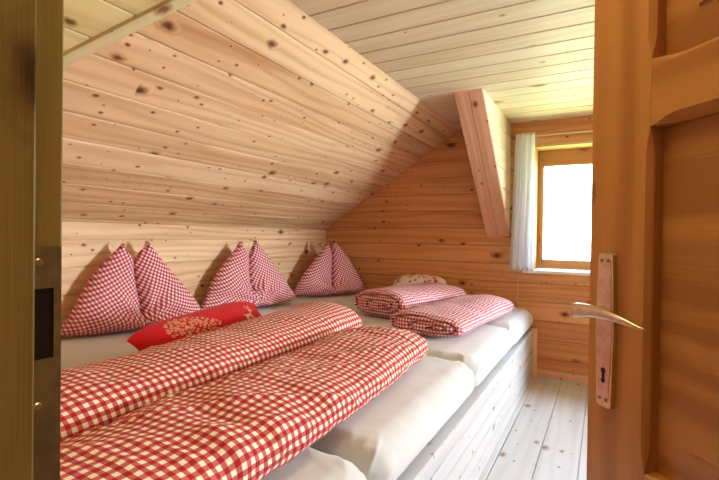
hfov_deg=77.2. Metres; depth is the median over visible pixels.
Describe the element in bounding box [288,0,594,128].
ceiling
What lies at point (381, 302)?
duvet
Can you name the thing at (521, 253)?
curtain
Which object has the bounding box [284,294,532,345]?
mattress
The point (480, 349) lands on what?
mattress
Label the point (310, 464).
mattress
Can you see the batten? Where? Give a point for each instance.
(155, 13)
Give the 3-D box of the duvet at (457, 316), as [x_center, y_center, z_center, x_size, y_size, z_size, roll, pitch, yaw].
[0.648,0.479,2.996,0.482,0.149,1.082,1,1,34]
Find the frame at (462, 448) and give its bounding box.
[396,328,537,479]
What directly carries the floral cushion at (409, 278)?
on the mattress at (517, 322)
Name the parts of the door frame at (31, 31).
strike plate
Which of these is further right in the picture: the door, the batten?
the door
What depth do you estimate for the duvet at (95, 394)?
1.47 m
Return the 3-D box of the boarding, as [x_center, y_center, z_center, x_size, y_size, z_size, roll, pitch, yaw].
[-1.213,-0.609,1.490,1.210,0.790,1.055,1,1,29]
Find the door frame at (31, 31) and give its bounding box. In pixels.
[0,0,63,479]
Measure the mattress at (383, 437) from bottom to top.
0.178 m
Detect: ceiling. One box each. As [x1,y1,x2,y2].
[62,0,458,229]
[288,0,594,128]
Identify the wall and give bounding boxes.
[61,221,325,339]
[325,115,592,375]
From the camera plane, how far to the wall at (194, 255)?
3.18 m
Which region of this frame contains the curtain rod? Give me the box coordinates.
[512,129,592,139]
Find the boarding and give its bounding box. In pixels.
[63,0,164,51]
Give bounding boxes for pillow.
[61,241,200,335]
[201,240,295,309]
[294,241,366,295]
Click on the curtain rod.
(582, 130)
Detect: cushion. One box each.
[127,301,260,350]
[393,274,446,284]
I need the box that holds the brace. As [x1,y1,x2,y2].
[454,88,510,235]
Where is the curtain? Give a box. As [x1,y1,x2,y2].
[510,132,534,270]
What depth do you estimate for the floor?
2.61 m
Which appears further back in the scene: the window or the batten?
the window
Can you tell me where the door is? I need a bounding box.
[571,0,718,479]
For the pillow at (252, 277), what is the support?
on the mattress at (480, 349)
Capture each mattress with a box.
[61,329,473,479]
[256,303,512,386]
[262,447,365,479]
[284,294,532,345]
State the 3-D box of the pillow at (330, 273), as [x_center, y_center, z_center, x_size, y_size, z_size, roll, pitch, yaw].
[-0.246,0.268,4.289,0.821,0.511,0.189,0,1,-33]
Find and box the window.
[522,141,591,275]
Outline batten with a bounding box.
[63,0,196,67]
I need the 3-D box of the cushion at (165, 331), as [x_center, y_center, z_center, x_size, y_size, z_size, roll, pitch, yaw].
[-0.708,0.439,2.141,0.212,0.219,0.791,1,1,29]
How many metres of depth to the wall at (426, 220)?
4.10 m
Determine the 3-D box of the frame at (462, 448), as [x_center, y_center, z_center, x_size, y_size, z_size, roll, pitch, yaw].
[-0.354,0.925,2.598,2.116,0.398,3.810,1,1,29]
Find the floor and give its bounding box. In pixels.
[478,376,587,479]
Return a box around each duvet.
[60,301,361,441]
[60,325,427,479]
[354,282,465,317]
[390,294,513,337]
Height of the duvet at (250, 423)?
0.166 m
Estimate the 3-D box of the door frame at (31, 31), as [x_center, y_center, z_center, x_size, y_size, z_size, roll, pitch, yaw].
[0.135,0.146,0.075,0.991,2.010,0.140,1,1,29]
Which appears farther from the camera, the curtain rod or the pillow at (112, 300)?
the curtain rod
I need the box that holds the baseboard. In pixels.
[537,369,587,383]
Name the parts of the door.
handle plate, lever, rail, rail, panel, panel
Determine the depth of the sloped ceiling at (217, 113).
2.43 m

